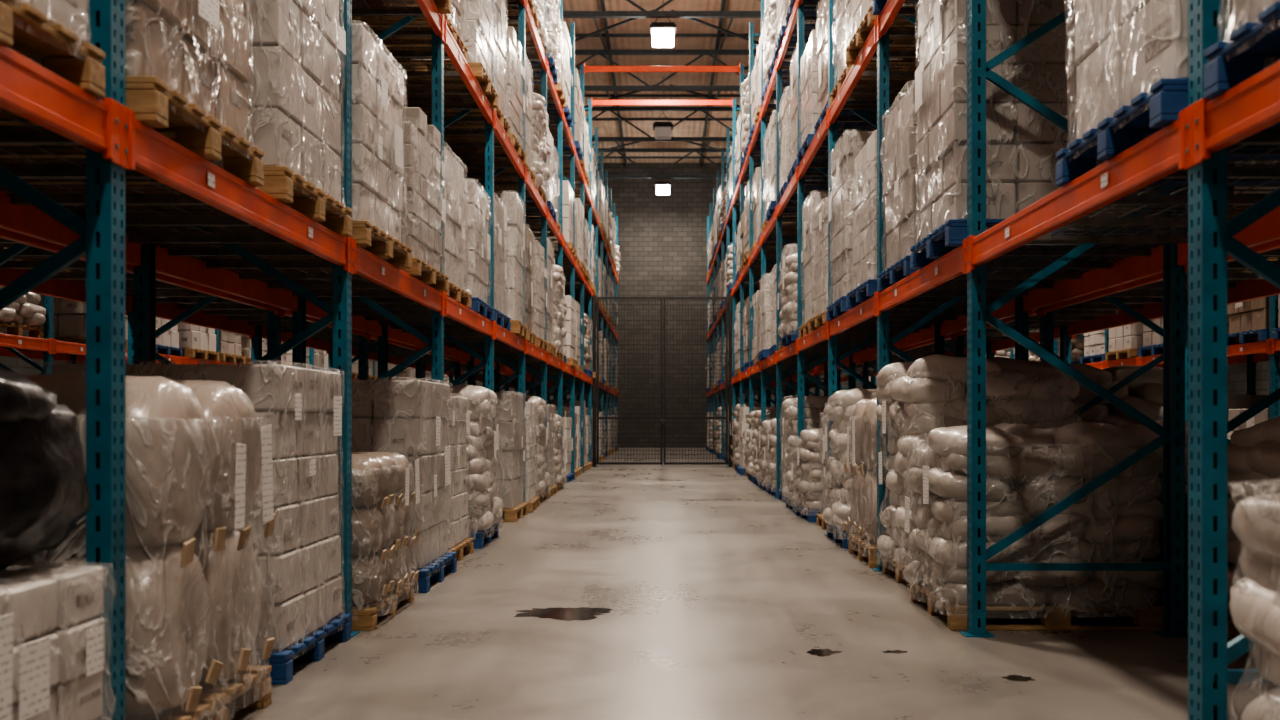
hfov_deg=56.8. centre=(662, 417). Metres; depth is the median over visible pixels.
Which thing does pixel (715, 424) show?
wooden pallet
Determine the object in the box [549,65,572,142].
pallet
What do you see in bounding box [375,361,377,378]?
pallet
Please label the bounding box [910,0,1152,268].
pallet
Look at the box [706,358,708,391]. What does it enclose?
pallet
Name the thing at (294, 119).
pallet
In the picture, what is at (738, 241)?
pallet
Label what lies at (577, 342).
pallet
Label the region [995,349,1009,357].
wooden pallet
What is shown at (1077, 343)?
wooden pallet
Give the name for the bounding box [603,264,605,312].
pallet
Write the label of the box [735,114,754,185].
pallet
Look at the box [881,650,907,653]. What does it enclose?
puddle
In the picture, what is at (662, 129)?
lamp
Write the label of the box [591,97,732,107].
tie beam
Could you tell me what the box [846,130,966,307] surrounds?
pallet
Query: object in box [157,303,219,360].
pallet
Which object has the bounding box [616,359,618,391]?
pallet
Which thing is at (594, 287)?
pallet
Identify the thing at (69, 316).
pallet
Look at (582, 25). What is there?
ceiling
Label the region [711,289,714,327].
pallet
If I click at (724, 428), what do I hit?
pallet
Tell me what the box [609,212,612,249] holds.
wooden pallet
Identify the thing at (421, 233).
pallet
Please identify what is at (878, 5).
pallet
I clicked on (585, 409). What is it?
pallet
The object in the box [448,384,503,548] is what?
wooden pallet
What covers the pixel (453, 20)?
pallet
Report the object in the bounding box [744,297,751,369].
pallet
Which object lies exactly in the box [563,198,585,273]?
pallet
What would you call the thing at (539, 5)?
wooden pallet
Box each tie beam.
[584,63,739,74]
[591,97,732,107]
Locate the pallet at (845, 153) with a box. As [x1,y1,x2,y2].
[826,130,959,320]
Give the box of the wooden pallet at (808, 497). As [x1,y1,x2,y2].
[791,428,822,521]
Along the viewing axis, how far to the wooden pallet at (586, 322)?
26.89 m
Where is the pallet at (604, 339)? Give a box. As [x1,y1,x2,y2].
[604,339,608,386]
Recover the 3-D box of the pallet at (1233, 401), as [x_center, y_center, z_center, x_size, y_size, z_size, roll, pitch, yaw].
[8.270,0.440,17.134,1.160,1.540,1.120,0,0,2]
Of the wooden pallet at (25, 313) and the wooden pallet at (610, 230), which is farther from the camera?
the wooden pallet at (610, 230)
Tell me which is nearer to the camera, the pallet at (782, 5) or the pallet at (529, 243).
the pallet at (529, 243)
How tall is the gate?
4.240 m
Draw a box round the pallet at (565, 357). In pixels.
[563,293,566,362]
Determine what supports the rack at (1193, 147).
on the floor
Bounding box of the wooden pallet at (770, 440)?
[764,418,783,497]
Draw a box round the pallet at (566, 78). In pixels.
[547,22,572,126]
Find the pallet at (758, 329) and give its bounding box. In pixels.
[754,293,760,363]
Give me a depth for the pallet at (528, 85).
15.77 m
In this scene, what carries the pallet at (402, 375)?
on the rack at (48, 349)
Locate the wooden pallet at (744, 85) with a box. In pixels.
[741,70,763,159]
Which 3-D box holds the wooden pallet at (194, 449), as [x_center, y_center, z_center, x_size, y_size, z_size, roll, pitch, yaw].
[-2.226,0.528,4.458,1.314,1.365,1.245,0,0,0]
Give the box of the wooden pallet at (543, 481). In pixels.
[525,395,549,501]
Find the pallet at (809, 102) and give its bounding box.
[797,30,876,164]
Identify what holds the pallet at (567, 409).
on the floor
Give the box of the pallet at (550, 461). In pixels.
[547,404,556,497]
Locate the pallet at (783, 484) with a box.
[778,396,825,501]
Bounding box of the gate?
[592,295,732,466]
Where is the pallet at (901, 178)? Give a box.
[877,82,1050,291]
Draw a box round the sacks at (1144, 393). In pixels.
[1062,363,1162,423]
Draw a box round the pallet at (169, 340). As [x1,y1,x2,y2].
[156,317,182,356]
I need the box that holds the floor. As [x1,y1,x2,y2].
[227,448,1277,719]
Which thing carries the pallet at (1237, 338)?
on the rack at (1252, 353)
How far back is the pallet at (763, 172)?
21.62 m
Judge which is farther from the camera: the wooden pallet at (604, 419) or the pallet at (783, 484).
the wooden pallet at (604, 419)
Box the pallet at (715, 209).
[713,203,725,253]
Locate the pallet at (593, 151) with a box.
[584,148,597,215]
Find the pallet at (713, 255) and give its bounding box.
[712,216,714,258]
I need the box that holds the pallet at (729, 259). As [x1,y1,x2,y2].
[725,244,736,293]
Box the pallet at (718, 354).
[715,342,719,386]
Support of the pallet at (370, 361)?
on the rack at (48, 349)
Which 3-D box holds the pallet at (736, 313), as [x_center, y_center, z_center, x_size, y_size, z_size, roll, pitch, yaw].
[2.276,-1.786,28.315,1.160,1.593,1.120,0,0,0]
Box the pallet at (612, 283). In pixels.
[612,283,614,326]
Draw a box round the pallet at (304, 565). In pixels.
[46,359,350,683]
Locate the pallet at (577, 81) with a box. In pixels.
[553,68,582,159]
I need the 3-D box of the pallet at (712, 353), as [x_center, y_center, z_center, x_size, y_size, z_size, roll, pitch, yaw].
[2.242,-1.683,43.687,1.160,1.386,1.120,0,0,-1]
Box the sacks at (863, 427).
[844,398,892,567]
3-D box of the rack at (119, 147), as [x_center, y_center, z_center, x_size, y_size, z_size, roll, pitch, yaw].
[-2.340,-3.300,22.000,1.260,9.020,47.750,0,0,0]
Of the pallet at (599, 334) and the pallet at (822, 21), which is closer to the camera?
the pallet at (822, 21)
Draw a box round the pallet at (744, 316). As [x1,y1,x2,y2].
[741,306,747,372]
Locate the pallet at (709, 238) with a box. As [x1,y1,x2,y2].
[707,238,709,277]
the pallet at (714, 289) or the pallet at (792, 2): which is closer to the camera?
the pallet at (792, 2)
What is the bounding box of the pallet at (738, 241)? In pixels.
[736,222,739,280]
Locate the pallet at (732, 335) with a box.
[724,335,732,380]
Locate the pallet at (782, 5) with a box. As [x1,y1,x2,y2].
[774,0,815,58]
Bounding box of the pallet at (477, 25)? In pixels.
[391,0,497,107]
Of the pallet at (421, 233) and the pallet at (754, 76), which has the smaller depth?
the pallet at (421, 233)
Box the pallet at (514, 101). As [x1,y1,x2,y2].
[444,26,526,165]
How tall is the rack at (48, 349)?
9.020 m
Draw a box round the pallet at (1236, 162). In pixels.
[1227,161,1279,216]
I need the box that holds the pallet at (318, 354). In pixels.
[307,349,326,370]
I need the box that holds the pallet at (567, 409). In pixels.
[554,406,582,474]
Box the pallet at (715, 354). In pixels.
[712,352,716,388]
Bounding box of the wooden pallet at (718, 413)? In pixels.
[715,406,725,457]
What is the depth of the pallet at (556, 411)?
21.54 m
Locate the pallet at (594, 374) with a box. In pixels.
[592,341,596,378]
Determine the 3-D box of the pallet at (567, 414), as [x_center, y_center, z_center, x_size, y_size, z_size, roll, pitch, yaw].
[-2.326,0.551,24.092,1.160,1.318,1.120,0,0,0]
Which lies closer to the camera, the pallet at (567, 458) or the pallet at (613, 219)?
the pallet at (567, 458)
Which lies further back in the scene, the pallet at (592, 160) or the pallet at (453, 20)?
the pallet at (592, 160)
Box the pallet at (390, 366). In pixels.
[388,363,397,379]
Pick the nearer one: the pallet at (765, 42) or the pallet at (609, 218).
the pallet at (765, 42)
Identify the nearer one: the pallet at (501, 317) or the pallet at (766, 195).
the pallet at (501, 317)
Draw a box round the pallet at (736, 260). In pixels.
[734,231,737,284]
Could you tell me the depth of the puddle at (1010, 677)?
5.49 m
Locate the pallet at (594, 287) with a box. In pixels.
[592,225,595,293]
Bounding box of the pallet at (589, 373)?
[586,316,592,376]
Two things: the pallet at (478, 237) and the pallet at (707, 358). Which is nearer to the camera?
the pallet at (478, 237)
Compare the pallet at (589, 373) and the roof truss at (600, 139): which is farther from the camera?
the roof truss at (600, 139)
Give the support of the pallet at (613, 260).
on the rack at (119, 147)
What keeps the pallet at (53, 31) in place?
on the rack at (119, 147)
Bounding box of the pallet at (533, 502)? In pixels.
[494,402,539,512]
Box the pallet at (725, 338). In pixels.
[722,338,725,383]
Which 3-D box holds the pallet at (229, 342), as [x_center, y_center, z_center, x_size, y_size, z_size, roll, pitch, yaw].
[-8.284,-1.849,21.286,1.160,1.719,1.120,0,0,0]
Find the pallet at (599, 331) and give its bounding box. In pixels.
[599,331,604,383]
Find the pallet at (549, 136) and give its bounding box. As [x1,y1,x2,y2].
[525,127,555,221]
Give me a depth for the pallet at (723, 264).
33.77 m
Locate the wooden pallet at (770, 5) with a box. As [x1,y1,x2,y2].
[764,0,794,83]
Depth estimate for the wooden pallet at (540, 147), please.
16.74 m
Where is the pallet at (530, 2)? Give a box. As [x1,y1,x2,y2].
[505,0,537,27]
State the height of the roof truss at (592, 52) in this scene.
1.120 m
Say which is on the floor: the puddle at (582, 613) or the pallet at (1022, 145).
the puddle at (582, 613)
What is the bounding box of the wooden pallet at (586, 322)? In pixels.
[579,313,589,374]
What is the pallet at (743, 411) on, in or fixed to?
on the floor
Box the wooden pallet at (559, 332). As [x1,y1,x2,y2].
[552,264,566,360]
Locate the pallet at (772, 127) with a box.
[766,110,805,220]
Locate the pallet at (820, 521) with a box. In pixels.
[817,412,827,529]
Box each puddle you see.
[514,607,611,620]
[807,649,841,656]
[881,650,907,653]
[1002,675,1033,680]
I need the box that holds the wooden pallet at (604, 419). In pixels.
[604,419,605,453]
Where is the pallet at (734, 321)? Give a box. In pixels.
[732,321,734,376]
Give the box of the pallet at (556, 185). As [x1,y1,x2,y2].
[525,145,560,232]
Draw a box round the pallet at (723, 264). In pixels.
[720,259,725,308]
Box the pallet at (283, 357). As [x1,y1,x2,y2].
[281,342,289,365]
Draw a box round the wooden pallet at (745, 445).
[743,429,748,477]
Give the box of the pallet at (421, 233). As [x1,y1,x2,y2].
[276,107,448,291]
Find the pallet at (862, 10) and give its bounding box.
[845,0,921,64]
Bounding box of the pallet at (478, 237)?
[359,178,493,320]
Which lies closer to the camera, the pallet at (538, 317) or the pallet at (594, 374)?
the pallet at (538, 317)
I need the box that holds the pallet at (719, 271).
[716,268,720,316]
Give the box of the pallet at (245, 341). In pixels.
[225,334,266,363]
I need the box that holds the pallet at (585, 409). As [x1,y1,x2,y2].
[584,408,596,463]
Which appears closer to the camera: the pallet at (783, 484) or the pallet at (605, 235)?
the pallet at (783, 484)
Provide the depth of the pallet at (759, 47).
21.11 m
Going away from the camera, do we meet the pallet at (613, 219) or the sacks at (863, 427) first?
the sacks at (863, 427)
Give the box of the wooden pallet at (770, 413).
[750,409,782,486]
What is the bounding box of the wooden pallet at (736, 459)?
[732,403,770,470]
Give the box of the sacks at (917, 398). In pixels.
[876,354,1081,586]
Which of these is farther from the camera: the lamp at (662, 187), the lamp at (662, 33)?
the lamp at (662, 187)
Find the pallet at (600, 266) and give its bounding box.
[599,259,603,307]
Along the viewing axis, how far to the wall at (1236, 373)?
25.43 m
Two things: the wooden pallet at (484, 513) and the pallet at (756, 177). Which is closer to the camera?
the wooden pallet at (484, 513)
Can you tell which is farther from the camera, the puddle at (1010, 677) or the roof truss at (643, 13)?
the roof truss at (643, 13)
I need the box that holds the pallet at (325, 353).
[324,351,327,370]
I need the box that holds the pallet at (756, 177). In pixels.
[750,167,786,254]
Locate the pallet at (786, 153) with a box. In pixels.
[777,86,827,204]
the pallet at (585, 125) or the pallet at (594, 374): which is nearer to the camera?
the pallet at (585, 125)
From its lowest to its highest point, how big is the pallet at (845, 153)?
1.706 m
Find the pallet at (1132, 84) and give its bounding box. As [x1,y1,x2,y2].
[1056,0,1279,185]
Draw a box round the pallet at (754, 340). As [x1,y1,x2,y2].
[750,290,759,366]
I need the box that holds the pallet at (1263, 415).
[1228,408,1279,432]
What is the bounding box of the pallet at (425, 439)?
[302,377,456,592]
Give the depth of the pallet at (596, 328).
31.35 m
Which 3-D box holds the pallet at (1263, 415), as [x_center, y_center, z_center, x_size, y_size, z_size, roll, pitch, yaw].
[8.257,0.543,15.672,1.160,1.333,1.120,0,0,-1]
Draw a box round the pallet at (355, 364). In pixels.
[352,356,357,378]
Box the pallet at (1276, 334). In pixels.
[1273,294,1279,338]
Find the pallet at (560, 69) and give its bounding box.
[532,29,565,107]
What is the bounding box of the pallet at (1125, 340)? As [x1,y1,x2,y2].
[1105,303,1151,360]
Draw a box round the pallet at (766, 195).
[761,127,796,233]
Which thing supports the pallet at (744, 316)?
on the rack at (1193, 147)
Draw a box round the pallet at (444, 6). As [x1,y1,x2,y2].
[352,0,451,13]
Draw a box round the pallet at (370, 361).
[369,360,374,380]
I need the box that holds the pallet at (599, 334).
[596,334,601,382]
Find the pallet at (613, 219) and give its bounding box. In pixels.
[606,217,616,269]
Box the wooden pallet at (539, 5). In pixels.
[507,0,548,54]
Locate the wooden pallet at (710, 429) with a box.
[708,419,714,452]
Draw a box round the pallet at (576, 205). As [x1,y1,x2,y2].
[556,200,579,265]
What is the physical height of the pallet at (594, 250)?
1.295 m
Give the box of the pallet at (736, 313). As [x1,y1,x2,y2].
[732,310,737,376]
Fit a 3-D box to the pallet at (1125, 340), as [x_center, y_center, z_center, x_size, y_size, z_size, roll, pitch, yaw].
[8.218,-1.732,19.887,1.160,1.484,1.120,0,0,1]
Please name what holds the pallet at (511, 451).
on the floor
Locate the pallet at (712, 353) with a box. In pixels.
[707,353,712,391]
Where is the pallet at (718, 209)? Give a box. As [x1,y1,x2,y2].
[716,209,736,246]
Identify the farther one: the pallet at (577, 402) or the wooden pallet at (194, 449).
the pallet at (577, 402)
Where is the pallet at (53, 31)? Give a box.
[0,0,104,97]
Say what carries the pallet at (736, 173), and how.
on the rack at (1193, 147)
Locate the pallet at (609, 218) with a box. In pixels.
[594,208,611,253]
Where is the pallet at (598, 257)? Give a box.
[596,257,599,302]
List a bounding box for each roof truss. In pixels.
[556,0,763,17]
[569,49,756,90]
[584,107,739,141]
[593,148,730,178]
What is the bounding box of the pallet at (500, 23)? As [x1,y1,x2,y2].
[404,0,510,139]
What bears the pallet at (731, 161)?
on the rack at (1193, 147)
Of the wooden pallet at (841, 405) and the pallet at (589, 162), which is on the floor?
the wooden pallet at (841, 405)
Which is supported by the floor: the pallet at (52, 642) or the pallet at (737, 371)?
the pallet at (52, 642)
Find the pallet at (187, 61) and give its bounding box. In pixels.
[0,0,263,185]
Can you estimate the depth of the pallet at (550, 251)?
18.34 m
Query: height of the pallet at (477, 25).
1.605 m
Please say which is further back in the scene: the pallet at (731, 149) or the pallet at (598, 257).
the pallet at (598, 257)
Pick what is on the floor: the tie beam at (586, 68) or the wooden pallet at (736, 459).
the wooden pallet at (736, 459)
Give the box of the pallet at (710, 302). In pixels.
[709,291,712,329]
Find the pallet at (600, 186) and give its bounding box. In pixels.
[594,180,604,233]
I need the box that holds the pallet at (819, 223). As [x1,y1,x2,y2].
[808,198,827,330]
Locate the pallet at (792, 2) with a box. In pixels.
[786,0,820,27]
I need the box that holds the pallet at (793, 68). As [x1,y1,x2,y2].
[787,42,827,187]
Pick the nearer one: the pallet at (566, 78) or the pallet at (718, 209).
the pallet at (566, 78)
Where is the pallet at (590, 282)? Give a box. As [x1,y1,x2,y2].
[587,230,592,287]
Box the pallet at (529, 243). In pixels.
[525,225,535,345]
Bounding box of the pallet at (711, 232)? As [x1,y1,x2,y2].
[710,224,712,264]
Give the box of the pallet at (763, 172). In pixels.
[757,172,796,240]
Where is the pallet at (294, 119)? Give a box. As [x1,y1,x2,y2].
[34,0,351,236]
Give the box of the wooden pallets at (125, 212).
[0,212,200,257]
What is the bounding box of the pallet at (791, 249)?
[779,244,796,349]
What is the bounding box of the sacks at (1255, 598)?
[1230,478,1279,719]
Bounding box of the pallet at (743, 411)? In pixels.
[737,407,775,474]
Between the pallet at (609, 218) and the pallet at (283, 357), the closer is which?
the pallet at (283, 357)
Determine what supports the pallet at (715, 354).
on the rack at (1193, 147)
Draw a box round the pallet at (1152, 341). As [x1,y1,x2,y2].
[1138,318,1162,356]
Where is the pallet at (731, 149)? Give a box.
[729,139,744,207]
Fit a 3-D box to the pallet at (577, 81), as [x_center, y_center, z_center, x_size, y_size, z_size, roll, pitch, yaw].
[-2.253,-6.171,24.070,1.160,1.602,1.120,0,0,0]
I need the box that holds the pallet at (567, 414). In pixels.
[563,413,578,477]
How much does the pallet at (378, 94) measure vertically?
1.293 m
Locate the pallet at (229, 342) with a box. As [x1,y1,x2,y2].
[195,330,245,363]
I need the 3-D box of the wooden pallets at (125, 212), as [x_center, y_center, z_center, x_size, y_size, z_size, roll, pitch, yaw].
[-3.647,-1.928,7.290,1.160,1.876,1.120,0,0,0]
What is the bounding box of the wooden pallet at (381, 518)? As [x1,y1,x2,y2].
[325,452,419,630]
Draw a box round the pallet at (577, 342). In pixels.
[575,301,582,371]
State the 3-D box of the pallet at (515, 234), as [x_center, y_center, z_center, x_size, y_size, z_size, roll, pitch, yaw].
[-2.264,-1.829,14.319,1.160,1.677,1.120,0,0,-2]
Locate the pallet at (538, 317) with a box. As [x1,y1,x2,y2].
[531,241,547,351]
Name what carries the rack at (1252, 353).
on the floor
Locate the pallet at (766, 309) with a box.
[757,274,773,360]
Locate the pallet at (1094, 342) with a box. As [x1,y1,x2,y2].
[1080,329,1127,363]
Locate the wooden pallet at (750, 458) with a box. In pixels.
[745,411,756,482]
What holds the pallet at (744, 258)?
on the rack at (1193, 147)
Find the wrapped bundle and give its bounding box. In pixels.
[0,369,90,570]
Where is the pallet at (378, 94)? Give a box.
[164,20,411,268]
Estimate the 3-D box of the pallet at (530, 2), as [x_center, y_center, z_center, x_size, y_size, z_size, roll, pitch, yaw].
[-2.296,-6.151,15.718,1.160,1.563,1.120,0,0,0]
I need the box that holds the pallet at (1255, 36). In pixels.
[1204,0,1279,98]
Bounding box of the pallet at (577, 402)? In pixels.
[547,400,587,470]
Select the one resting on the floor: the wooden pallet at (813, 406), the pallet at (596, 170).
the wooden pallet at (813, 406)
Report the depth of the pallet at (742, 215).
25.63 m
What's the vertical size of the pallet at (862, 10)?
1.437 m
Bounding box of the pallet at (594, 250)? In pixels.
[593,250,596,296]
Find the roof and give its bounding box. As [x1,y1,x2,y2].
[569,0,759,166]
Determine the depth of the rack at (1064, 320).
9.63 m
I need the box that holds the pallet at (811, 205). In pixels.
[799,190,827,338]
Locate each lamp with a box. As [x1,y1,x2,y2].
[650,18,675,46]
[653,113,672,139]
[655,174,670,194]
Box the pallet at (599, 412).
[599,412,604,460]
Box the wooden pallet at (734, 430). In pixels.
[730,420,736,468]
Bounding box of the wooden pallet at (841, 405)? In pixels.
[821,388,876,548]
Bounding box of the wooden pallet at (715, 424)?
[712,419,716,453]
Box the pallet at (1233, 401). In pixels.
[1227,395,1268,430]
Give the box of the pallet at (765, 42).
[761,14,789,106]
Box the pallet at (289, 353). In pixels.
[286,347,311,368]
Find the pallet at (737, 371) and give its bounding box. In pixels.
[735,300,745,374]
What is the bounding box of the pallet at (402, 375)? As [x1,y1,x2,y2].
[398,369,405,379]
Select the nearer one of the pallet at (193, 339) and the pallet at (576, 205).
the pallet at (193, 339)
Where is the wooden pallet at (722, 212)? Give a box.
[719,190,732,232]
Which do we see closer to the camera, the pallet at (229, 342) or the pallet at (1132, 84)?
the pallet at (1132, 84)
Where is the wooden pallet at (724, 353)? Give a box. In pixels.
[723,351,725,375]
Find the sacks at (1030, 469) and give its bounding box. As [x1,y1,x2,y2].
[903,421,1162,630]
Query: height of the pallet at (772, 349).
1.363 m
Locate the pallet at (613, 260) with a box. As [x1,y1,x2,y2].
[612,223,614,264]
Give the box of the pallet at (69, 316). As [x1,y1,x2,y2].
[38,280,127,349]
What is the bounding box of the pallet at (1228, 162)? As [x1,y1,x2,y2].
[1122,161,1279,257]
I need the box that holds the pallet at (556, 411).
[554,410,566,484]
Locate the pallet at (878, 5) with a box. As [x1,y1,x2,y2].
[873,0,921,14]
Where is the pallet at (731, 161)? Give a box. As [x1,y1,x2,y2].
[727,161,739,214]
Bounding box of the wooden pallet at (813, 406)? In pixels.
[782,396,827,511]
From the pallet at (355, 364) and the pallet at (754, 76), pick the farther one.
the pallet at (355, 364)
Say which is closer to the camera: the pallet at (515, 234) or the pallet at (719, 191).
the pallet at (515, 234)
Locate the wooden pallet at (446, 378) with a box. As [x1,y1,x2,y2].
[444,375,448,383]
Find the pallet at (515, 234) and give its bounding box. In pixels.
[484,191,527,338]
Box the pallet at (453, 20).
[352,0,467,64]
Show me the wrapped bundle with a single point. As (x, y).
(44, 490)
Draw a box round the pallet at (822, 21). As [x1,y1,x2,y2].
[814,0,901,139]
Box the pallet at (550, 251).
[533,237,555,355]
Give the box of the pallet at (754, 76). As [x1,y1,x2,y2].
[748,60,760,144]
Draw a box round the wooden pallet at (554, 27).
[525,0,561,83]
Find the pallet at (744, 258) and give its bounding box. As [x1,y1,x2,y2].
[741,181,775,265]
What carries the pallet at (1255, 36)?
on the rack at (1193, 147)
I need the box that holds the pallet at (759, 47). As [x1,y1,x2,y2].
[754,35,782,127]
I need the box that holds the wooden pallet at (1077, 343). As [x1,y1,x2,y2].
[1029,334,1101,363]
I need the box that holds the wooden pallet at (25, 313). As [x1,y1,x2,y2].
[0,248,45,338]
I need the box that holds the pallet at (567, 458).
[563,417,573,482]
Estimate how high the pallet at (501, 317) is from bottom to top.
1.386 m
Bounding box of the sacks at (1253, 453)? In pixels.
[1227,416,1279,642]
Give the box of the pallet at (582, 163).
[563,92,585,174]
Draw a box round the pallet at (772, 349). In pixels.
[769,267,775,355]
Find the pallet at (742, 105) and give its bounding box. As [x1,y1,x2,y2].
[740,104,763,173]
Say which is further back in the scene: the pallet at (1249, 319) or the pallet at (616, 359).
the pallet at (616, 359)
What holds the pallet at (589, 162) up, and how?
on the rack at (119, 147)
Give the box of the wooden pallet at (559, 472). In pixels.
[551,414,565,489]
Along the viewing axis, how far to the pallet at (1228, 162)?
7.33 m
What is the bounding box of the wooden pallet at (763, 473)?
[756,420,770,491]
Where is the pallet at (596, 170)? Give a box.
[586,170,599,225]
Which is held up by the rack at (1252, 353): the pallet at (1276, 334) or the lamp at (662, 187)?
the pallet at (1276, 334)
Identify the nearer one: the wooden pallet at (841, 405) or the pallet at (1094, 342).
the wooden pallet at (841, 405)
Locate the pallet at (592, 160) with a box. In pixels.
[584,160,593,207]
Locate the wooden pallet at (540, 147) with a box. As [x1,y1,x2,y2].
[475,92,550,205]
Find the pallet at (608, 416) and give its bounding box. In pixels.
[608,416,613,453]
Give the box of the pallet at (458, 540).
[353,394,473,559]
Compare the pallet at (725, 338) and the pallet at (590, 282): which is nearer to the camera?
the pallet at (590, 282)
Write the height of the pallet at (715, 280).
1.324 m
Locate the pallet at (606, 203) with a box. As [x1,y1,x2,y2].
[593,200,609,247]
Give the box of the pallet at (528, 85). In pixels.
[455,56,535,186]
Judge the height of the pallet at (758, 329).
1.244 m
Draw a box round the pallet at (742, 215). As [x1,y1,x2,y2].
[739,208,772,273]
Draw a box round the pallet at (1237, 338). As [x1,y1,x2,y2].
[1227,315,1257,343]
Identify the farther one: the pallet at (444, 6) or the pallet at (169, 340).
the pallet at (169, 340)
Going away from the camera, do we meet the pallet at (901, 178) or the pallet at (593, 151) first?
the pallet at (901, 178)
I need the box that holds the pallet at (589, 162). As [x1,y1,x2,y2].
[572,136,591,197]
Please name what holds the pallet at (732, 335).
on the rack at (1193, 147)
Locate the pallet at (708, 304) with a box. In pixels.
[707,304,709,334]
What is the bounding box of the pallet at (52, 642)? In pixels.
[0,561,113,719]
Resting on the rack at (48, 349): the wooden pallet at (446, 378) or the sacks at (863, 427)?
the wooden pallet at (446, 378)
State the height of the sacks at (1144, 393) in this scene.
1.663 m
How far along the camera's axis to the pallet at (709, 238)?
44.76 m
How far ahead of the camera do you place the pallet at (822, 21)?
12.93 m
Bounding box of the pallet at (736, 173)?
[735,138,747,196]
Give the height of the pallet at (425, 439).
1.501 m
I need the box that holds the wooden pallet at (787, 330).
[777,253,805,345]
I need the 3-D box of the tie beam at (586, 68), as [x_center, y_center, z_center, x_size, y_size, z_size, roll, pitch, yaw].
[-0.020,-7.730,26.200,3.480,0.240,0.120,0,0,0]
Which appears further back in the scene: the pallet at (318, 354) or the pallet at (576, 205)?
the pallet at (318, 354)
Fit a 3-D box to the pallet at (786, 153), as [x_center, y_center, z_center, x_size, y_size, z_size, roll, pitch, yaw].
[2.281,-3.921,17.127,1.161,1.502,1.120,0,0,0]
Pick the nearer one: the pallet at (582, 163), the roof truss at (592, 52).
the pallet at (582, 163)
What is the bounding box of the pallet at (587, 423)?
[584,416,591,469]
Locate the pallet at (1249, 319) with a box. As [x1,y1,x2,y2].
[1227,297,1268,345]
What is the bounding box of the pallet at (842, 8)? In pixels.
[830,0,917,105]
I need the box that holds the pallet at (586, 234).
[584,219,589,280]
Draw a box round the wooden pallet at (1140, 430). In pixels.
[1092,418,1231,483]
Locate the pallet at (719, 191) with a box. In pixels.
[717,185,736,240]
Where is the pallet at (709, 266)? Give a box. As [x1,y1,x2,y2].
[708,236,720,269]
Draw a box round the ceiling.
[557,0,763,162]
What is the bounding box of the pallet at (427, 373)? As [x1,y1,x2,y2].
[425,371,430,380]
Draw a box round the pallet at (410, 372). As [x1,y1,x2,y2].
[406,367,414,379]
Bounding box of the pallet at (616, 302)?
[616,302,618,335]
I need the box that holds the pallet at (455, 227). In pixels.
[352,146,471,307]
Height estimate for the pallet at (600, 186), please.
1.367 m
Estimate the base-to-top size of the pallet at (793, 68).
1.684 m
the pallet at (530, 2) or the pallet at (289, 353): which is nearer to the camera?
the pallet at (530, 2)
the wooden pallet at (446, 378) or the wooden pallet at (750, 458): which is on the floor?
the wooden pallet at (750, 458)
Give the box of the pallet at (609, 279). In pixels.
[606,276,611,320]
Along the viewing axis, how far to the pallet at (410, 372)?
36.27 m
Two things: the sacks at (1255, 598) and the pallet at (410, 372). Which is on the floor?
the sacks at (1255, 598)
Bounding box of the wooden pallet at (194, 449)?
[11,375,275,719]
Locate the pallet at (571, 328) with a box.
[563,296,577,367]
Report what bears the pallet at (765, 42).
on the rack at (1193, 147)
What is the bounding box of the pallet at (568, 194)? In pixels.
[532,181,575,256]
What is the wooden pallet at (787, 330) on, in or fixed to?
on the rack at (1193, 147)
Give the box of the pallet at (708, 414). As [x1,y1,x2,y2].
[706,413,709,449]
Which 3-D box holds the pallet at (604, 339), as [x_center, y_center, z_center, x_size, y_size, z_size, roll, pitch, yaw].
[-2.262,-1.713,36.725,1.160,1.446,1.120,0,0,0]
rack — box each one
[0,0,617,719]
[0,205,579,399]
[0,295,462,380]
[707,0,1279,719]
[744,187,1279,565]
[875,295,1279,418]
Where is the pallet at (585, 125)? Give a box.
[563,120,589,186]
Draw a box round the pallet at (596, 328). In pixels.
[596,328,596,379]
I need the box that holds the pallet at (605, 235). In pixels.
[593,186,606,240]
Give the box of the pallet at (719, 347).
[718,335,725,384]
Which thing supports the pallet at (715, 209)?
on the rack at (1193, 147)
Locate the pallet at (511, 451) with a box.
[494,391,527,521]
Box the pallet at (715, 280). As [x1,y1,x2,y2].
[713,277,716,320]
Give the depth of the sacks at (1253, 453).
6.17 m
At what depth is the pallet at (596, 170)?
32.47 m
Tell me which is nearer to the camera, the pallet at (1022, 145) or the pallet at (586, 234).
the pallet at (1022, 145)
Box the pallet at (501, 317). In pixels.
[484,193,510,330]
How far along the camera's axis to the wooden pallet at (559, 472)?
19.54 m
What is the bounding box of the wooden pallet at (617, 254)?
[615,245,619,277]
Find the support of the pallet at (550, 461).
on the floor
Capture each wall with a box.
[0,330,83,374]
[454,163,861,447]
[1227,360,1279,407]
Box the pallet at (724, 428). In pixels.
[722,412,725,460]

